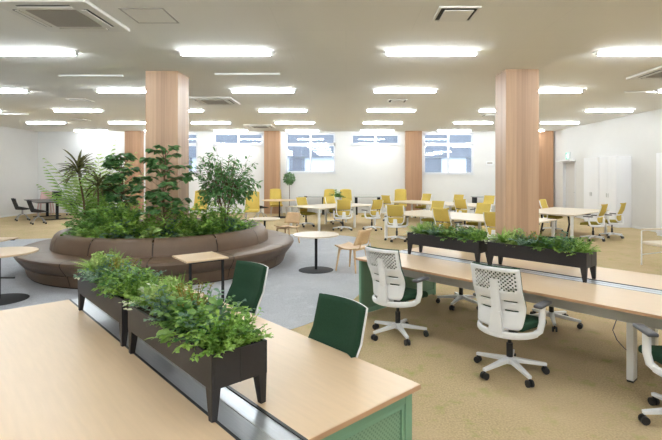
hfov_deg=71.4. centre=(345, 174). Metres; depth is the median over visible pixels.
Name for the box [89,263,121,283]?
fern
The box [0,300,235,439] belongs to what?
countertop
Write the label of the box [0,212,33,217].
baseboard
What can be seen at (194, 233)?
fern
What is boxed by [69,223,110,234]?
fern
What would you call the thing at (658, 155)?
storage cabinet
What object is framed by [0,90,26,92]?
diffuser
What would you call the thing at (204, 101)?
grille
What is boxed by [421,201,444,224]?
office chair
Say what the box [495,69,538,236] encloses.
column
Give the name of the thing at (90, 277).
eucalyptus sprig
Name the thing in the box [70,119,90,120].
ceiling vent
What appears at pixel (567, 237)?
eucalyptus sprig
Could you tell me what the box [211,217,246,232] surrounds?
croton
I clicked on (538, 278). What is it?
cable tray
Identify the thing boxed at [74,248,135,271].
fern
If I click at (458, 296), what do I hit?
office chair
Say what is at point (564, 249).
leafy bush
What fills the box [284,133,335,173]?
window
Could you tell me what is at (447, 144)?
window
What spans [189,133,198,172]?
window
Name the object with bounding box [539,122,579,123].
ceiling light
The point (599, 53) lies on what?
diffuser
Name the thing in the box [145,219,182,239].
croton
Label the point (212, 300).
leaf plant
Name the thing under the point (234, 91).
diffuser
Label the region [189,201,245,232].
shrub
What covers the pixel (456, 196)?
office chair
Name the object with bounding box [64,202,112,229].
leafy shrub
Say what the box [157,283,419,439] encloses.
countertop
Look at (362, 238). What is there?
wooden chair
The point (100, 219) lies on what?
leafy shrub
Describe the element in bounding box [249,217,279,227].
round table
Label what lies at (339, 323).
office chair
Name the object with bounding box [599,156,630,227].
storage cabinet
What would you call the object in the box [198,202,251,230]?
shrub
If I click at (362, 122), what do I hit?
ceiling light
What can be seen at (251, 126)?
grille
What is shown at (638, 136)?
wall
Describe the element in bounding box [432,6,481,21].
ceiling vent
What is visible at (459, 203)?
office chair
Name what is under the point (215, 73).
rail
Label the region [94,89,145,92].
ceiling light
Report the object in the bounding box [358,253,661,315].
countertop
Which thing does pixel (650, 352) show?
office chair
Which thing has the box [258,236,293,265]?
seat cushion
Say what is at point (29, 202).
shell chair
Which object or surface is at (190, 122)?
ceiling light
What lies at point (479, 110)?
diffuser
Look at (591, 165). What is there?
storage cabinet
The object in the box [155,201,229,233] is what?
shrub
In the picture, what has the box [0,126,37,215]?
wall
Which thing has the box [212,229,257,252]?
cushion
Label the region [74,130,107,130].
ceiling light
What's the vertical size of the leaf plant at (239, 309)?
0.180 m
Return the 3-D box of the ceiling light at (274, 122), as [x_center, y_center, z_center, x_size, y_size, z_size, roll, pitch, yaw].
[-1.940,-1.967,17.350,1.560,0.066,0.140,0,0,0]
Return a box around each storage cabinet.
[584,157,598,221]
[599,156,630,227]
[656,153,661,235]
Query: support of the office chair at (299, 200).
on the floor
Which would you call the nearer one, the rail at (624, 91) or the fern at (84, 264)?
the fern at (84, 264)
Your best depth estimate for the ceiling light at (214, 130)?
20.38 m
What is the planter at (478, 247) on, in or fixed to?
on the desk at (630, 297)
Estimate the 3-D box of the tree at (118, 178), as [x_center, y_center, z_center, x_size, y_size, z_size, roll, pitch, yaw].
[-4.250,0.369,8.742,0.860,1.605,0.784,0,0,-40]
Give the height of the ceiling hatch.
0.006 m
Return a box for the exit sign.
[566,152,570,159]
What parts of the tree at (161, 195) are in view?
stem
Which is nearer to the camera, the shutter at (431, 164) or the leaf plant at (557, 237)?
the leaf plant at (557, 237)
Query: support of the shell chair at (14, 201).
on the floor
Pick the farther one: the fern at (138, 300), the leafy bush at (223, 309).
the fern at (138, 300)
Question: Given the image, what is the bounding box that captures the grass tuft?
[147,273,201,305]
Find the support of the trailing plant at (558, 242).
on the planter at (583, 261)
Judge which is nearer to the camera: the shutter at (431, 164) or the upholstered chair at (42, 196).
the upholstered chair at (42, 196)
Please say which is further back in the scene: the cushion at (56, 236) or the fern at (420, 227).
the cushion at (56, 236)
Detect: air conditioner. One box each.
[0,0,129,31]
[189,97,239,104]
[244,124,275,127]
[626,65,661,79]
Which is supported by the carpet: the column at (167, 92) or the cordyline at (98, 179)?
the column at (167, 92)
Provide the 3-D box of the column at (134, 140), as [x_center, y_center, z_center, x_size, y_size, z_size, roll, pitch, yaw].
[-9.685,-0.125,21.040,0.730,3.750,0.320,0,0,0]
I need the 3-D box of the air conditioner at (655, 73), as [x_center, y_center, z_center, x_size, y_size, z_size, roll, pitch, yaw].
[6.300,-1.973,8.900,1.100,0.060,1.100,0,0,0]
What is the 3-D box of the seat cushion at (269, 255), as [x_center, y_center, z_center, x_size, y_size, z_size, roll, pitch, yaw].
[-1.756,1.510,8.204,0.790,0.420,1.292,0,0,30]
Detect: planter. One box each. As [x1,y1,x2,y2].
[78,272,142,346]
[128,302,266,422]
[407,232,489,262]
[487,240,596,282]
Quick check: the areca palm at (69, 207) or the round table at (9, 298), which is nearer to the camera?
the round table at (9, 298)
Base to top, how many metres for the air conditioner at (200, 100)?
0.060 m
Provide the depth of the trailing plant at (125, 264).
3.38 m
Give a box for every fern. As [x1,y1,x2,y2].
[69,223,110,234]
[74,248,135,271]
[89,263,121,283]
[123,274,200,310]
[125,223,161,234]
[149,291,221,328]
[179,221,220,235]
[408,222,430,233]
[435,227,454,236]
[488,226,521,243]
[522,236,548,247]
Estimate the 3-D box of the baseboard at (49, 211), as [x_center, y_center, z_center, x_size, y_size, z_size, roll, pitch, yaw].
[-2.350,1.710,21.194,23.700,0.080,0.012,0,0,0]
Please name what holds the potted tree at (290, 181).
on the floor
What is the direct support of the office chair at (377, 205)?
on the floor
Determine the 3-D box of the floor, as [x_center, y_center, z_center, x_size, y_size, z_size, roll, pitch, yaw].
[-2.350,1.800,8.300,24.100,0.100,26.200,0,0,0]
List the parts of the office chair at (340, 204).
frame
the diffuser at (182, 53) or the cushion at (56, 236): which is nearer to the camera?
the diffuser at (182, 53)
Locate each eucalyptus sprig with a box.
[73,254,129,282]
[105,262,165,283]
[129,285,199,321]
[178,288,255,328]
[422,221,444,235]
[454,224,468,234]
[508,228,537,246]
[538,231,573,246]
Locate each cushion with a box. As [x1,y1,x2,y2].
[14,244,53,277]
[15,252,87,286]
[27,239,51,244]
[49,229,70,250]
[52,235,95,258]
[60,257,151,287]
[88,238,153,259]
[148,252,233,284]
[153,234,216,256]
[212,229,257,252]
[217,244,283,278]
[249,224,267,243]
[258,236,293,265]
[267,230,289,236]
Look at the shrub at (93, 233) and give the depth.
7.92 m
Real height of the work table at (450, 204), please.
0.719 m
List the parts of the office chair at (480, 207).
seat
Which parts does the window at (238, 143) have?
sill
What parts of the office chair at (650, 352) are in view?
seat, armrest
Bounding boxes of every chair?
[11,198,29,220]
[26,200,47,224]
[37,192,54,214]
[191,190,206,216]
[225,260,268,314]
[244,191,259,221]
[254,206,268,216]
[270,189,282,214]
[274,212,300,242]
[295,197,315,226]
[308,293,367,357]
[320,189,334,216]
[325,196,342,224]
[332,200,352,230]
[334,228,371,273]
[340,189,351,210]
[361,199,382,230]
[365,246,429,345]
[381,195,396,220]
[384,204,408,241]
[394,189,406,210]
[415,194,431,217]
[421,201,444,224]
[432,208,461,231]
[436,229,488,310]
[448,194,463,220]
[454,199,474,228]
[466,203,491,225]
[471,262,551,387]
[483,195,494,211]
[483,211,494,237]
[529,236,582,331]
[539,199,562,231]
[579,204,607,241]
[598,203,625,238]
[632,323,661,425]
[641,228,661,264]
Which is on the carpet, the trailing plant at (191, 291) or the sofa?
the sofa
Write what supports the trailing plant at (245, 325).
on the planter at (248, 361)
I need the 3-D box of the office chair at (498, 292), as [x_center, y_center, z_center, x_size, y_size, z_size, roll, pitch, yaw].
[1.439,1.256,4.089,0.649,0.988,0.666,0,0,44]
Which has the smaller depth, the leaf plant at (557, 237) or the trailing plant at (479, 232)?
the leaf plant at (557, 237)
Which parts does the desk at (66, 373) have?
panel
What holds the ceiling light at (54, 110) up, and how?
attached to the ceiling
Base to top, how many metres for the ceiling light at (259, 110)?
0.066 m
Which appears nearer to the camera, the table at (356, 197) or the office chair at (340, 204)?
the office chair at (340, 204)
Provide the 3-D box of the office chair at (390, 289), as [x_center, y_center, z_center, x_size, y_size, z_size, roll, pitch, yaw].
[0.549,1.256,5.018,0.649,0.988,0.666,0,0,43]
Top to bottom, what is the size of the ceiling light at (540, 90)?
0.066 m
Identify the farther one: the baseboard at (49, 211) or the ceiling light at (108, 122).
the baseboard at (49, 211)
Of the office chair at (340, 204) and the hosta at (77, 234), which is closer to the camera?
the hosta at (77, 234)
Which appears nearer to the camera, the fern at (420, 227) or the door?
the fern at (420, 227)
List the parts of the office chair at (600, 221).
seat, frame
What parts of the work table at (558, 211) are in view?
leg, leg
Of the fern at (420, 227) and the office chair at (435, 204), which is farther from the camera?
the office chair at (435, 204)
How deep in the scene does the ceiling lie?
8.03 m
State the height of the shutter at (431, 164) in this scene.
2.000 m
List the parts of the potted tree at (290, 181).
pot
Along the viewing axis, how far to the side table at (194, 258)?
5.87 m
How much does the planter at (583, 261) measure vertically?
0.284 m
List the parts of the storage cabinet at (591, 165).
door, door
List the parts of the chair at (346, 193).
backrest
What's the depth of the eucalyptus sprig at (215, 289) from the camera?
2.28 m
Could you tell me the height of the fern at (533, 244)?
0.148 m
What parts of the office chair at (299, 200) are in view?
seat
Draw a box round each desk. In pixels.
[0,283,420,439]
[355,246,661,382]
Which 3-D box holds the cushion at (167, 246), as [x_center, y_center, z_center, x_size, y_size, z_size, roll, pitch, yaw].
[-2.719,1.241,7.737,1.018,0.418,0.457,0,0,-30]
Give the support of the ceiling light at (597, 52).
attached to the ceiling
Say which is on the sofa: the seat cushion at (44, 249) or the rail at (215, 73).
the seat cushion at (44, 249)
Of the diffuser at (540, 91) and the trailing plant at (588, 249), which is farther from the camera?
the diffuser at (540, 91)
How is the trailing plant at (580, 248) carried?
on the planter at (583, 261)
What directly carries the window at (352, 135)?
in the wall at (366, 170)
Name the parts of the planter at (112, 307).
leg, leg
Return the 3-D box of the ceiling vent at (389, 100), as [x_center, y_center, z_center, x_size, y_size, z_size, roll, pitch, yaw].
[1.380,-1.988,12.400,0.500,0.025,0.500,0,0,0]
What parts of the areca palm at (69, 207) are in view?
stem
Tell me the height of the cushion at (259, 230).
0.418 m
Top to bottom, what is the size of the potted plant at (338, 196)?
1.162 m
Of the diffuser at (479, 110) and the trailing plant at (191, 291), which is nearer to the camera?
the trailing plant at (191, 291)
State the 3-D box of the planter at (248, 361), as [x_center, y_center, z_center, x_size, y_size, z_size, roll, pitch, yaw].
[-0.810,0.889,2.373,0.270,0.284,1.048,0,0,-43]
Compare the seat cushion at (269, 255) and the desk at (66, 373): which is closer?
the desk at (66, 373)
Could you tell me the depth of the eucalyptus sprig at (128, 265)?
3.06 m
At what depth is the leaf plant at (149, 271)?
2.99 m
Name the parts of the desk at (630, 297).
panel, panel, power cord, leg, leg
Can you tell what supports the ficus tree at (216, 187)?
on the sofa
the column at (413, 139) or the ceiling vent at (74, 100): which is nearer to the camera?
the ceiling vent at (74, 100)
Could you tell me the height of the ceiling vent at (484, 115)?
0.025 m
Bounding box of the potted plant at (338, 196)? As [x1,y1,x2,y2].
[329,189,345,214]
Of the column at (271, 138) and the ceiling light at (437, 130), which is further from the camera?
the column at (271, 138)
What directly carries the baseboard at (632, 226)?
attached to the wall at (638, 136)
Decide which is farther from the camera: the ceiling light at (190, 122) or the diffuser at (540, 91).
the ceiling light at (190, 122)
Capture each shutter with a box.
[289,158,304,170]
[425,158,440,171]
[466,158,470,171]
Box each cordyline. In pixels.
[55,149,97,220]
[82,172,115,216]
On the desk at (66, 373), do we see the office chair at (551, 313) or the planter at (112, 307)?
the planter at (112, 307)
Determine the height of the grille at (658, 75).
0.012 m
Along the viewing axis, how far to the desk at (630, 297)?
4.49 m
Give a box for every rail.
[58,75,122,76]
[215,73,279,74]
[624,91,655,92]
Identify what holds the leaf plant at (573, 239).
on the planter at (583, 261)
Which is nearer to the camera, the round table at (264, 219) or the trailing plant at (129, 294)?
the trailing plant at (129, 294)
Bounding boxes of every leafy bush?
[99,268,157,297]
[167,288,235,333]
[172,305,255,347]
[453,227,479,239]
[550,236,585,253]
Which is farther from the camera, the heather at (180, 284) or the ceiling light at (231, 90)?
the ceiling light at (231, 90)
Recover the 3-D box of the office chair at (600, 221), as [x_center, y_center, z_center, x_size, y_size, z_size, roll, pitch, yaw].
[6.631,1.258,12.330,0.649,0.982,0.661,0,0,-43]
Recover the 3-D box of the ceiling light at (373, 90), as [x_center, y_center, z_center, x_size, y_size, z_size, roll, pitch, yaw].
[1.380,-1.967,10.800,1.560,0.066,0.140,0,0,0]
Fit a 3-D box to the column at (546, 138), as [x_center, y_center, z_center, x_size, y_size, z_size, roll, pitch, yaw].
[9.070,-0.125,21.040,0.700,3.750,0.320,0,0,0]
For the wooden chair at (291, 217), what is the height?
0.776 m
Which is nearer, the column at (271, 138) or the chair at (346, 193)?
the chair at (346, 193)
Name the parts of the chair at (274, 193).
backrest, seat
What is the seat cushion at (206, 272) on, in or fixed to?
on the sofa
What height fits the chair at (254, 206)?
1.147 m
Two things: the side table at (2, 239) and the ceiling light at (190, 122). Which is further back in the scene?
the ceiling light at (190, 122)
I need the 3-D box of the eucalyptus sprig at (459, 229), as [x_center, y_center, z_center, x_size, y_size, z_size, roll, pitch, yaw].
[1.444,0.681,5.554,0.295,0.196,0.374,0,0,-41]
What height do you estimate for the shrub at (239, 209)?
0.614 m
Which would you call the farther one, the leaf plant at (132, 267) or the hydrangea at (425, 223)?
the hydrangea at (425, 223)
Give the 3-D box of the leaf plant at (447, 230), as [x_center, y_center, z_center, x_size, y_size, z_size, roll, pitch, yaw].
[1.283,0.710,5.605,0.319,0.161,0.319,0,0,4]
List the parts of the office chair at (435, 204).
seat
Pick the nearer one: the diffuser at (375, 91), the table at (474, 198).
the diffuser at (375, 91)
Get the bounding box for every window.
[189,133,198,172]
[212,133,263,145]
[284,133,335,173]
[351,134,398,144]
[423,133,474,174]
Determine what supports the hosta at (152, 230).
on the sofa
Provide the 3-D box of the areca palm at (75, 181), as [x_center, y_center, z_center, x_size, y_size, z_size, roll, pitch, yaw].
[-4.964,0.224,9.415,1.548,1.858,2.002,0,0,0]
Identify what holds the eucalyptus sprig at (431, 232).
on the planter at (478, 247)
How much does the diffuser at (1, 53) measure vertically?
0.050 m
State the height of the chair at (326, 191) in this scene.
1.147 m
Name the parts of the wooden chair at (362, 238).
leg, leg, seat, leg, backrest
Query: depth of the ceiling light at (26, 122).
17.33 m
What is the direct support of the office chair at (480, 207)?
on the floor
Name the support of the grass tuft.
on the planter at (248, 361)
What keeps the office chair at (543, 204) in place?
on the floor
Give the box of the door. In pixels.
[556,160,575,207]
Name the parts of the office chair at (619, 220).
seat, frame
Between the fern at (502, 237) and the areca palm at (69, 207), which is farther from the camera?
the areca palm at (69, 207)
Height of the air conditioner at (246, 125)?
0.060 m
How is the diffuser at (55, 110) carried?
attached to the ceiling light at (54, 110)
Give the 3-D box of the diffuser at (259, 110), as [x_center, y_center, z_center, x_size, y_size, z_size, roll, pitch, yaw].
[-1.940,-1.959,14.100,1.440,0.050,0.052,0,0,0]
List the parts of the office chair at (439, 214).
frame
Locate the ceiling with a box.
[0,0,661,131]
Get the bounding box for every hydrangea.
[89,251,119,274]
[144,275,178,317]
[423,221,436,234]
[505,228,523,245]
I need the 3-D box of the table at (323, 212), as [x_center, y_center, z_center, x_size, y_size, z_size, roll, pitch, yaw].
[-1.500,1.350,20.500,1.200,0.800,0.550,0,0,0]
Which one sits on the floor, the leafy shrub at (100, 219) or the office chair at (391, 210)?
the office chair at (391, 210)
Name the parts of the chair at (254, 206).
seat, backrest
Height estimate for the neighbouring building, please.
6.500 m
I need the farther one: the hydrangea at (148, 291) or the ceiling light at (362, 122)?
the ceiling light at (362, 122)
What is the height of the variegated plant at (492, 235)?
0.117 m
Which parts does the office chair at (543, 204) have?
seat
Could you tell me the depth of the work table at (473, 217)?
11.70 m
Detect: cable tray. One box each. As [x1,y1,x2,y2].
[72,298,300,439]
[399,250,661,294]
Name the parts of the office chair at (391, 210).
frame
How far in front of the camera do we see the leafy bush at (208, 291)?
2.35 m
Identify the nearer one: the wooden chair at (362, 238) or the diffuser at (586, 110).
the wooden chair at (362, 238)
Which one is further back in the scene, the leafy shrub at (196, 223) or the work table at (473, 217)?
the work table at (473, 217)
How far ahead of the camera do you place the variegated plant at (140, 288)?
2.66 m
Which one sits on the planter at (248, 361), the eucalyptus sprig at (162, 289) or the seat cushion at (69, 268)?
the eucalyptus sprig at (162, 289)
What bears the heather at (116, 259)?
on the planter at (112, 307)
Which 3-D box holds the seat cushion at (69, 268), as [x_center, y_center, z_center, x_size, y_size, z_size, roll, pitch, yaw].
[-3.612,1.510,7.146,1.292,0.420,0.792,0,0,0]
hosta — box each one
[74,225,99,236]
[137,226,167,237]
[176,228,192,236]
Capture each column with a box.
[125,131,143,213]
[146,71,188,227]
[264,131,279,213]
[405,131,421,210]
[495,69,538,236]
[539,131,553,208]
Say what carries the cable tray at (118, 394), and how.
on the desk at (66, 373)
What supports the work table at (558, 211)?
on the floor
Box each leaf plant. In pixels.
[92,266,138,291]
[108,267,159,297]
[145,296,226,342]
[194,302,260,340]
[439,226,462,240]
[461,226,487,241]
[529,235,562,250]
[558,237,586,248]
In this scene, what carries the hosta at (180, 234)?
on the sofa
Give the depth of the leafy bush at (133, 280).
2.90 m
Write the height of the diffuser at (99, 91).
0.050 m
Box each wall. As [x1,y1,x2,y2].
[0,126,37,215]
[38,132,494,210]
[554,109,661,227]
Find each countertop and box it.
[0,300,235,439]
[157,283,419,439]
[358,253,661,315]
[405,246,661,289]
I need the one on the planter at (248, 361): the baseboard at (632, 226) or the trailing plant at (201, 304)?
the trailing plant at (201, 304)
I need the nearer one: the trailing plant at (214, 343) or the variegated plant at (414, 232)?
the trailing plant at (214, 343)
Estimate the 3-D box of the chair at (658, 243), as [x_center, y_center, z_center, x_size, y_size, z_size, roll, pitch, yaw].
[6.091,1.240,8.757,0.608,1.023,0.580,0,0,-10]
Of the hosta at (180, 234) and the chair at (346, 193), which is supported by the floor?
the chair at (346, 193)
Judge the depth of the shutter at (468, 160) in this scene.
27.22 m
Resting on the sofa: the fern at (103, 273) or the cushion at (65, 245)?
the cushion at (65, 245)
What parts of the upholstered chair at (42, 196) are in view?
backrest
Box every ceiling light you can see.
[0,50,80,55]
[0,89,31,92]
[26,122,67,123]
[52,109,104,111]
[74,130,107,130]
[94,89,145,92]
[108,122,145,123]
[177,50,274,55]
[189,109,205,111]
[190,122,231,123]
[214,130,247,130]
[229,89,296,92]
[257,109,307,111]
[274,122,314,123]
[285,130,318,130]
[360,130,393,130]
[362,122,402,123]
[366,109,416,111]
[371,89,438,92]
[383,50,480,55]
[437,130,470,130]
[452,122,493,123]
[477,109,494,111]
[539,89,584,92]
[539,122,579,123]
[582,109,634,111]
[592,50,661,55]
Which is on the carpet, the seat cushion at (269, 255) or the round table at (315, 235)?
the round table at (315, 235)
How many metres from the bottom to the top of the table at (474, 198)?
0.800 m
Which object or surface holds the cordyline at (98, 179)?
on the sofa
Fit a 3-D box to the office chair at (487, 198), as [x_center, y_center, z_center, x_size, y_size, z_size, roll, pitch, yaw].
[5.195,1.258,17.069,0.661,0.982,0.649,0,0,-43]
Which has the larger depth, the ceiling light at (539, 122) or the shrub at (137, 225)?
the ceiling light at (539, 122)
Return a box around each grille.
[26,10,102,26]
[201,100,228,103]
[251,126,267,127]
[646,72,661,77]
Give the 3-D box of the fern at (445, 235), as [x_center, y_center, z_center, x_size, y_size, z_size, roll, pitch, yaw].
[1.232,0.702,5.699,0.364,0.147,0.365,0,0,6]
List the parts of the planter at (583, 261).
leg, leg, leg, leg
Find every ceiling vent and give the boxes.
[66,99,93,101]
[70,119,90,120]
[387,99,407,102]
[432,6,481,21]
[480,114,494,116]
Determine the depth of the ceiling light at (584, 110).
14.08 m
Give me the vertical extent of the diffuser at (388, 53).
0.050 m
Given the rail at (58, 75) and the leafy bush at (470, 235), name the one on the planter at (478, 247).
the leafy bush at (470, 235)
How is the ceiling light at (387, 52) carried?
attached to the ceiling
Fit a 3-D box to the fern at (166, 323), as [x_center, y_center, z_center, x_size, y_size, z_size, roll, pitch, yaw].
[-0.843,0.688,2.391,0.386,0.179,0.384,0,0,6]
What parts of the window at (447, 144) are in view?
sill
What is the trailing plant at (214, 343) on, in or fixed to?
on the planter at (248, 361)
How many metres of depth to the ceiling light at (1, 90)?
10.78 m
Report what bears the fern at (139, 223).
on the sofa
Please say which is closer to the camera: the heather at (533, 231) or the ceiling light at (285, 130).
the heather at (533, 231)
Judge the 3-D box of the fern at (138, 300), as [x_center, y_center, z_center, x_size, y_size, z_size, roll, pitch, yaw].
[-1.056,0.673,2.668,0.403,0.208,0.406,0,0,7]
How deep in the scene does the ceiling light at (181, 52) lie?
7.42 m
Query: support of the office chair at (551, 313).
on the floor
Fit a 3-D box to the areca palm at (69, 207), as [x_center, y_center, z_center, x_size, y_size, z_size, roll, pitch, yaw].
[-5.053,0.497,9.059,1.418,1.305,1.273,0,0,0]
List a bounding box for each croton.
[99,219,141,238]
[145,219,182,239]
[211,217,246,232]
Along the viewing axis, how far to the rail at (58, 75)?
9.18 m
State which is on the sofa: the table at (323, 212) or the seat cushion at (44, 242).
the seat cushion at (44, 242)
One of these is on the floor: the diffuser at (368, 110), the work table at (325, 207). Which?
the work table at (325, 207)
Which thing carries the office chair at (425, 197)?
on the floor
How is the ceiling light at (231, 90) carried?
attached to the ceiling
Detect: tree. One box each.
[99,153,144,218]
[130,145,193,225]
[186,147,262,222]
[283,172,295,213]
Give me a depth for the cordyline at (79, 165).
8.67 m
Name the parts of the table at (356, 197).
leg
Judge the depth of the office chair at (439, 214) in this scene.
10.66 m
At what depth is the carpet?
7.33 m
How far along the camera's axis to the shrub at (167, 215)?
8.13 m
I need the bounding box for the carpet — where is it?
[0,234,370,329]
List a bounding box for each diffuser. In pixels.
[0,52,75,55]
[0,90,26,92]
[55,110,100,111]
[98,90,145,92]
[181,52,269,55]
[233,90,293,92]
[259,110,305,111]
[368,110,414,111]
[374,90,435,92]
[387,52,475,55]
[479,110,494,111]
[539,90,580,92]
[586,110,631,111]
[598,52,661,55]
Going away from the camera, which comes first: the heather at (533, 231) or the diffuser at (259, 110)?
the heather at (533, 231)
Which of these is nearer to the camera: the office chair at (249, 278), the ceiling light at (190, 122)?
the office chair at (249, 278)
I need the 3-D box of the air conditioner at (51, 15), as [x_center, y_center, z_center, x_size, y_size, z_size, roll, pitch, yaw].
[-3.500,-1.973,5.750,1.100,0.060,1.100,0,0,0]
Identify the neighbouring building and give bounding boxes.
[189,135,470,171]
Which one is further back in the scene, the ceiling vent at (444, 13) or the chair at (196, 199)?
the chair at (196, 199)
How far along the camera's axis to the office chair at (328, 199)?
16.68 m
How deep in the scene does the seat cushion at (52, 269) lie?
7.11 m
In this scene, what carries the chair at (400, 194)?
on the floor
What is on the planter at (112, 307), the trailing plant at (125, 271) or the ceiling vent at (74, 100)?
the trailing plant at (125, 271)
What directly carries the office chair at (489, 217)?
on the floor
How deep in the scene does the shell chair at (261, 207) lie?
18.38 m
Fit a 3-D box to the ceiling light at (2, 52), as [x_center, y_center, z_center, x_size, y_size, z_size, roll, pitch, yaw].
[-5.100,-1.967,7.450,1.560,0.066,0.140,0,0,0]
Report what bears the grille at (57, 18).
attached to the air conditioner at (51, 15)
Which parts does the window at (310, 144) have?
sill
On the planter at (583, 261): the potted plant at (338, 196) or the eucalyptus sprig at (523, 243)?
the eucalyptus sprig at (523, 243)
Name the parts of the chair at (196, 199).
backrest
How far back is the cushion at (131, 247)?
7.34 m
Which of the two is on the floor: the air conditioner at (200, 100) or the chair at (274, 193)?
the chair at (274, 193)
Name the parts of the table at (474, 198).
leg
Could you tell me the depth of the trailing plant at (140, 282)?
2.91 m
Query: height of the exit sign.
0.320 m
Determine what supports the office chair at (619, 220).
on the floor
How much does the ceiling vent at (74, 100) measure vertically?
0.025 m
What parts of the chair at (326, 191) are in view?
backrest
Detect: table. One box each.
[0,237,18,278]
[0,246,38,305]
[25,199,71,220]
[172,251,228,300]
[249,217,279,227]
[262,199,295,217]
[288,203,375,230]
[293,231,338,273]
[299,196,324,214]
[354,196,380,214]
[382,210,557,238]
[388,200,494,227]
[471,196,483,212]
[539,207,609,237]
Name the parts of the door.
frame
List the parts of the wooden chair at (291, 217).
seat, backrest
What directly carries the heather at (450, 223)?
on the planter at (478, 247)
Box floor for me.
[0,213,661,439]
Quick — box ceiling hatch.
[118,8,178,22]
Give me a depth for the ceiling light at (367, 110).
14.08 m
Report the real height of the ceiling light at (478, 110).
0.066 m
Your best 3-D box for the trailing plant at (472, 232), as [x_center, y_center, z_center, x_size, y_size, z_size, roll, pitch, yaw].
[1.473,0.697,5.357,0.345,0.160,0.324,0,0,19]
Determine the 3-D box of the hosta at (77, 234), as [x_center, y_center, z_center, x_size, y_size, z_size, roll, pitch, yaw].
[-4.499,1.088,8.069,0.733,0.441,0.663,0,0,-6]
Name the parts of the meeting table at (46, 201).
leg, leg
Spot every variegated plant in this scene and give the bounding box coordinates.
[119,283,162,309]
[403,226,422,234]
[483,233,504,243]
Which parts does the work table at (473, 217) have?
leg, leg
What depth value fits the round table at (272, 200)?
18.97 m
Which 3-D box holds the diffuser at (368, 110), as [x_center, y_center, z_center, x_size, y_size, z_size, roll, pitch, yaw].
[1.380,-1.959,14.100,1.440,0.050,0.052,0,0,0]
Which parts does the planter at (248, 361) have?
leg, leg, leg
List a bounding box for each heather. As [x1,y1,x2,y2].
[108,257,137,271]
[168,280,213,307]
[437,221,453,233]
[526,231,542,240]
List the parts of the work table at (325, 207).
leg, leg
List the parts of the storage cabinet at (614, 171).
door, door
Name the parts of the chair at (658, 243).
armrest, seat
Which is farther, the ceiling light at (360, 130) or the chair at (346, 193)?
the ceiling light at (360, 130)
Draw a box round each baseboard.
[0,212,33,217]
[41,211,471,212]
[576,216,655,231]
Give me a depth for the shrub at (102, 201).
8.38 m
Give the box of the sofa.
[14,218,293,288]
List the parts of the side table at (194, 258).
leg, frame, leg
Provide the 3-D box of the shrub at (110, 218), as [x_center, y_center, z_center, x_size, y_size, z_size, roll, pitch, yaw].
[-3.843,0.798,7.925,1.330,0.715,1.326,0,0,-27]
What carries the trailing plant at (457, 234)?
on the planter at (478, 247)
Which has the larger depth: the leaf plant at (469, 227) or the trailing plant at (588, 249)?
the leaf plant at (469, 227)
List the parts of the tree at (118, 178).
stem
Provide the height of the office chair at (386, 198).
0.982 m
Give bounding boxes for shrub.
[60,197,140,235]
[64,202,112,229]
[65,201,137,233]
[73,200,155,237]
[79,200,161,237]
[101,202,178,237]
[140,205,202,236]
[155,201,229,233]
[171,203,230,235]
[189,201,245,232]
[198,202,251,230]
[208,202,262,230]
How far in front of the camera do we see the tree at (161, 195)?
8.05 m
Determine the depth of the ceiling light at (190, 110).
14.08 m
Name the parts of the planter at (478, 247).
leg, leg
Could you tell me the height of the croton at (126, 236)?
0.476 m
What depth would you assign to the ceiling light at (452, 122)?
17.33 m
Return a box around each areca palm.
[37,167,126,224]
[43,140,143,211]
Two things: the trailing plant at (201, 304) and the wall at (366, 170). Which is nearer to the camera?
the trailing plant at (201, 304)
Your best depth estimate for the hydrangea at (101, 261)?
3.35 m
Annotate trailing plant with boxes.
[91,266,141,298]
[100,269,154,299]
[104,256,141,271]
[119,268,158,298]
[150,278,217,320]
[159,295,235,356]
[179,304,262,362]
[206,306,272,353]
[449,227,468,241]
[461,228,487,241]
[470,227,491,240]
[543,238,570,251]
[559,236,598,255]
[574,238,600,251]
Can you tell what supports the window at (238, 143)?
in the wall at (366, 170)
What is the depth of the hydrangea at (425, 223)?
5.82 m
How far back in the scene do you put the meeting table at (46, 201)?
18.34 m

